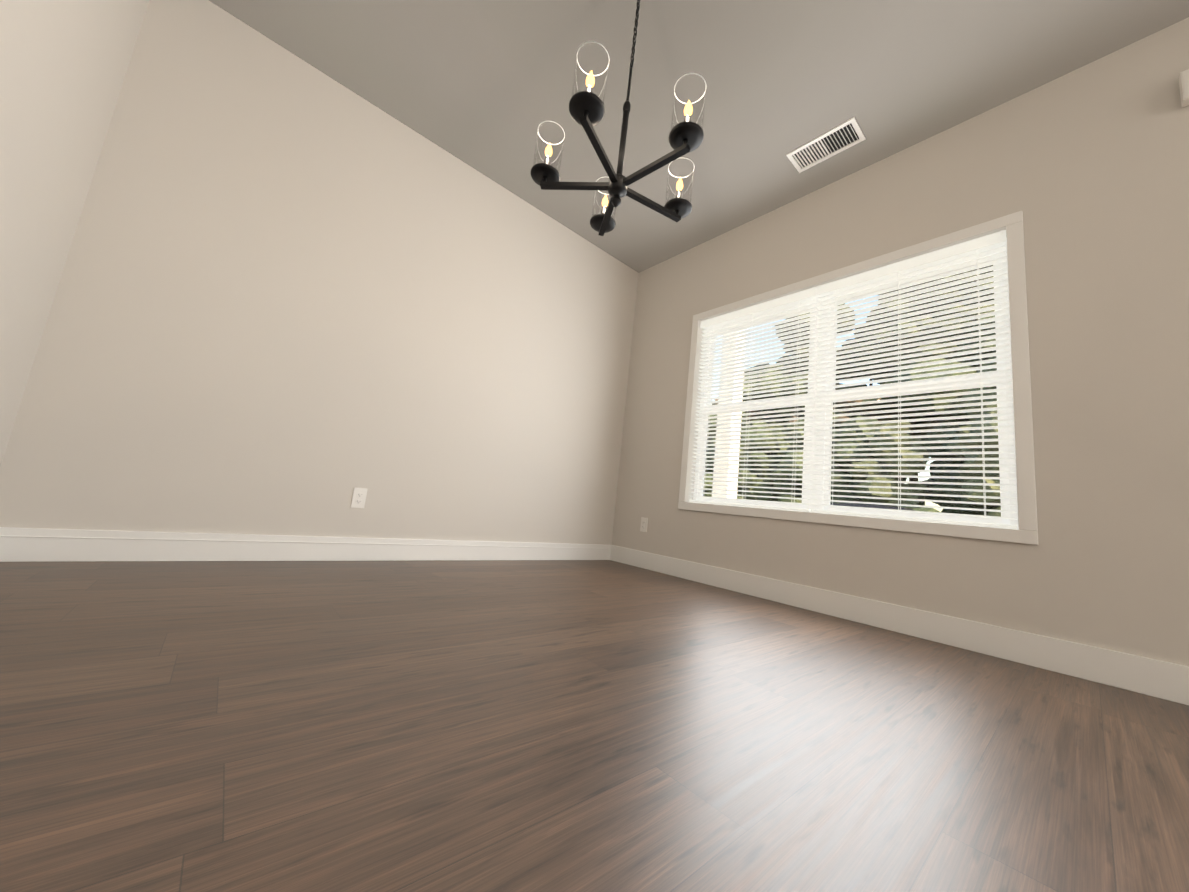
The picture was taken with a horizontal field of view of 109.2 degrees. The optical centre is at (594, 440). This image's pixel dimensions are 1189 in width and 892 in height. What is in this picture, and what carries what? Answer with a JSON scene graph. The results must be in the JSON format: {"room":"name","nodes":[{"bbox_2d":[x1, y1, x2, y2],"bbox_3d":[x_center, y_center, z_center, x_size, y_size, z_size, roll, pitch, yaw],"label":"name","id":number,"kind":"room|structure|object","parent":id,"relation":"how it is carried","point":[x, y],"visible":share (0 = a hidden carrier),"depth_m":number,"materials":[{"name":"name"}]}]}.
{"room":"empty dining room","nodes":[
{"label":"empty dining room","id":0,"kind":"room"},
{"bbox_2d":[0,0,149,465],"bbox_3d":[0.043,-1.053,-0.917,0.202,2.740,7.070,13,-11,-40],"label":"wall","id":1,"kind":"structure","parent":0,"point":[64,64],"depth_m":1.51,"materials":[{"name":"white paint"}]},
{"bbox_2d":[0,0,638,544],"bbox_3d":[-1.023,-0.586,2.935,3.698,2.740,0.180,13,-11,-40],"label":"wall","id":2,"kind":"structure","parent":0,"point":[296,296],"depth_m":2.32,"materials":[{"name":"white paint"}]},
{"bbox_2d":[0,527,611,561],"bbox_3d":[-1.101,0.692,2.663,3.270,0.130,0.019,13,-11,-40],"label":"baseboard","id":3,"kind":"structure","parent":2,"relation":"attached to","point":[16,544],"depth_m":2.12,"materials":[{"name":"white paint"}]},
{"bbox_2d":[351,487,367,507],"bbox_3d":[-1.369,0.336,2.458,0.070,0.115,0.009,13,-11,-40],"label":"electrical outlet","id":4,"kind":"object","parent":2,"relation":"attached to","point":[359,497],"visible":1,"depth_m":2.46,"materials":[{"name":"white plastic"}]},
{"bbox_2d":[0,560,1188,891],"bbox_3d":[1.137,0.669,0.054,3.698,0.120,7.250,13,-11,-40],"label":"floor","id":5,"kind":"structure","parent":0,"point":[428,726],"depth_m":0.84,"materials":[{"name":"wood"}]},
{"bbox_2d":[209,0,1188,272],"bbox_3d":[1.448,-2.157,0.483,3.698,0.150,7.250,13,-11,-40],"label":"ceiling","id":6,"kind":"structure","parent":0,"point":[483,86],"depth_m":2.23,"materials":[{"name":"paint"}]},
{"bbox_2d":[530,0,705,235],"bbox_3d":[0.162,-1.449,1.674,0.664,1.165,0.656,13,-11,-40],"label":"chandelier","id":7,"kind":"object","parent":6,"relation":"hanging from","point":[587,111],"visible":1,"depth_m":1.59,"materials":[{"name":"black metal"},{"name":"glass"}]},
{"bbox_2d":[786,117,865,172],"bbox_3d":[1.390,-1.770,2.551,0.190,0.010,0.380,13,-11,-40],"label":"ceiling vent","id":8,"kind":"object","parent":6,"relation":"in","point":[847,134],"visible":1,"depth_m":2.54,"materials":[{"name":"white plastic"}]},
{"bbox_2d":[612,17,1188,665],"bbox_3d":[2.604,-0.322,1.383,0.200,3.540,7.250,13,-11,-40],"label":"wall","id":9,"kind":"structure","parent":0,"point":[1084,169],"depth_m":1.91,"materials":[{"name":"white paint"}]},
{"bbox_2d":[640,517,647,531],"bbox_3d":[0.409,0.700,3.503,0.009,0.115,0.070,13,-11,-40],"label":"electrical outlet","id":10,"kind":"object","parent":9,"relation":"attached to","point":[644,523],"visible":1,"depth_m":3.50,"materials":[{"name":"white plastic"}]},
{"bbox_2d":[678,211,1037,544],"bbox_3d":[1.425,-0.275,2.709,0.183,1.590,1.920,13,-11,-40],"label":"window","id":11,"kind":"structure","parent":9,"relation":"in","point":[954,517],"depth_m":2.31,"materials":[{"name":"white plastic"}]},
{"bbox_2d":[689,230,1017,528],"bbox_3d":[1.400,-0.283,2.688,0.063,1.469,1.796,13,-11,-40],"label":"window blinds","id":12,"kind":"object","parent":11,"relation":"attached to","point":[980,244],"visible":0.96,"depth_m":2.46,"materials":[{"name":"white plastic"}]},
{"bbox_2d":[608,545,1188,704],"bbox_3d":[2.393,0.843,1.134,0.017,0.130,6.890,13,-11,-40],"label":"baseboard","id":13,"kind":"structure","parent":9,"relation":"attached to","point":[1165,680],"depth_m":1.94,"materials":[{"name":"white paint"}]},
{"bbox_2d":[1179,69,1188,107],"bbox_3d":[2.472,-1.435,1.649,0.058,0.130,0.215,13,-11,-40],"label":"door chime","id":14,"kind":"object","parent":9,"relation":"attached to","point":[1184,84],"visible":1,"depth_m":1.71,"materials":[{"name":"white plastic"}]},
{"label":"outside","id":15,"kind":"structure","parent":0,"visible":0},
{"bbox_3d":[24.841,8.831,33.090,76.909,0.300,100.000,13,-11,-40],"label":"ground","id":16,"kind":"structure","parent":15,"visible":0},
{"bbox_2d":[703,412,748,496],"bbox_3d":[9.029,1.670,29.852,5.496,9.498,5.524,13,-11,-40],"label":"tree","id":17,"kind":"object","parent":16,"relation":"on","point":[710,487],"depth_m":28.78,"materials":[{"name":"green plant"}]},
{"bbox_2d":[712,329,745,498],"bbox_3d":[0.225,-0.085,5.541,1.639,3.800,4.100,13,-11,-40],"label":"porch column","id":18,"kind":"structure","parent":16,"relation":"on","point":[725,475],"depth_m":4.74,"materials":[{"name":"white"}]},
{"bbox_2d":[714,399,761,425],"bbox_3d":[11.404,1.544,36.453,7.551,12.225,6.551,13,-11,-40],"label":"tree","id":19,"kind":"object","parent":16,"relation":"on","point":[748,412],"depth_m":34.42,"materials":[{"name":"green plant"}]},
{"bbox_2d":[716,368,789,457],"bbox_3d":[11.909,0.624,31.936,7.060,12.797,7.473,13,-11,-40],"label":"tree","id":20,"kind":"object","parent":16,"relation":"on","point":[781,444],"depth_m":31.51,"materials":[{"name":"green plant"}]},
{"bbox_2d":[744,363,768,419],"bbox_3d":[18.785,0.422,43.782,11.286,18.210,11.716,13,-11,-40],"label":"tree","id":21,"kind":"object","parent":16,"relation":"on","point":[756,370],"depth_m":45.19,"materials":[{"name":"green plant"}]},
{"bbox_2d":[737,419,781,500],"bbox_3d":[10.284,2.442,28.082,4.090,7.723,4.036,13,-11,-40],"label":"tree","id":22,"kind":"object","parent":16,"relation":"on","point":[761,476],"depth_m":27.01,"materials":[{"name":"green plant"}]},
{"bbox_2d":[765,373,849,495],"bbox_3d":[15.701,1.195,32.425,6.577,12.638,7.578,13,-11,-40],"label":"tree","id":23,"kind":"object","parent":16,"relation":"on","point":[782,426],"depth_m":31.88,"materials":[{"name":"green plant"}]},
{"bbox_2d":[759,304,866,418],"bbox_3d":[19.847,-2.821,39.796,10.338,23.627,10.141,13,-11,-40],"label":"tree","id":24,"kind":"object","parent":16,"relation":"on","point":[834,403],"depth_m":38.95,"materials":[{"name":"green plant"}]},
{"bbox_2d":[773,420,853,502],"bbox_3d":[12.885,2.393,25.283,4.301,7.548,4.618,13,-11,-40],"label":"tree","id":25,"kind":"object","parent":16,"relation":"on","point":[800,477],"depth_m":24.75,"materials":[{"name":"green plant"}]},
{"bbox_2d":[786,379,899,427],"bbox_3d":[17.311,1.310,29.148,5.510,11.784,6.521,13,-11,-40],"label":"tree","id":26,"kind":"object","parent":16,"relation":"on","point":[855,406],"depth_m":28.46,"materials":[{"name":"green plant"}]},
{"bbox_2d":[839,326,878,417],"bbox_3d":[26.263,-0.868,39.091,9.307,20.962,9.230,13,-11,-40],"label":"tree","id":27,"kind":"object","parent":16,"relation":"on","point":[852,416],"depth_m":39.57,"materials":[{"name":"green plant"}]},
{"bbox_2d":[831,416,906,504],"bbox_3d":[15.612,2.413,24.564,4.680,7.882,4.182,13,-11,-40],"label":"tree","id":28,"kind":"object","parent":16,"relation":"on","point":[852,457],"depth_m":23.86,"materials":[{"name":"green plant"}]},
{"bbox_2d":[830,502,914,510],"bbox_3d":[7.705,2.871,13.083,2.240,1.840,4.880,13,-11,-40],"label":"suv","id":29,"kind":"object","parent":16,"relation":"on","point":[862,505],"depth_m":12.08,"materials":[{"name":"black"}]},
{"bbox_2d":[830,502,940,512],"bbox_3d":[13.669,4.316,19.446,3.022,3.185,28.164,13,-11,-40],"label":"tree","id":30,"kind":"object","parent":16,"relation":"on","point":[925,509],"depth_m":17.91,"materials":[{"name":"green plant"}]},
{"bbox_2d":[849,422,929,508],"bbox_3d":[15.680,2.459,22.103,3.839,7.074,3.855,13,-11,-40],"label":"tree","id":31,"kind":"object","parent":16,"relation":"on","point":[892,473],"depth_m":21.47,"materials":[{"name":"green plant"}]},
{"bbox_2d":[855,304,923,480],"bbox_3d":[25.137,-2.428,32.741,8.118,21.894,9.377,13,-11,-40],"label":"tree","id":32,"kind":"object","parent":16,"relation":"on","point":[918,433],"depth_m":35.17,"materials":[{"name":"green plant"}]},
{"bbox_2d":[855,286,940,480],"bbox_3d":[22.181,-2.669,28.995,8.162,20.612,7.674,13,-11,-40],"label":"tree","id":33,"kind":"object","parent":16,"relation":"on","point":[909,417],"depth_m":29.22,"materials":[{"name":"green plant"}]},
{"bbox_2d":[894,315,995,426],"bbox_3d":[23.453,-0.581,22.930,8.631,14.974,11.288,13,-11,-40],"label":"tree","id":34,"kind":"object","parent":16,"relation":"on","point":[940,398],"depth_m":24.21,"materials":[{"name":"green plant"}]},
{"bbox_2d":[896,265,994,434],"bbox_3d":[23.676,-2.687,26.836,6.833,20.326,7.492,13,-11,-40],"label":"tree","id":35,"kind":"object","parent":16,"relation":"on","point":[934,416],"depth_m":26.89,"materials":[{"name":"green plant"}]},
{"bbox_2d":[921,422,992,514],"bbox_3d":[18.157,2.549,21.184,3.684,7.157,3.668,13,-11,-40],"label":"tree","id":36,"kind":"object","parent":16,"relation":"on","point":[958,511],"depth_m":20.89,"materials":[{"name":"green plant"}]},
{"bbox_2d":[947,352,1000,516],"bbox_3d":[18.152,0.665,17.790,4.785,9.848,5.218,13,-11,-40],"label":"tree","id":37,"kind":"object","parent":16,"relation":"on","point":[995,507],"depth_m":18.21,"materials":[{"name":"green plant"}]}
]}

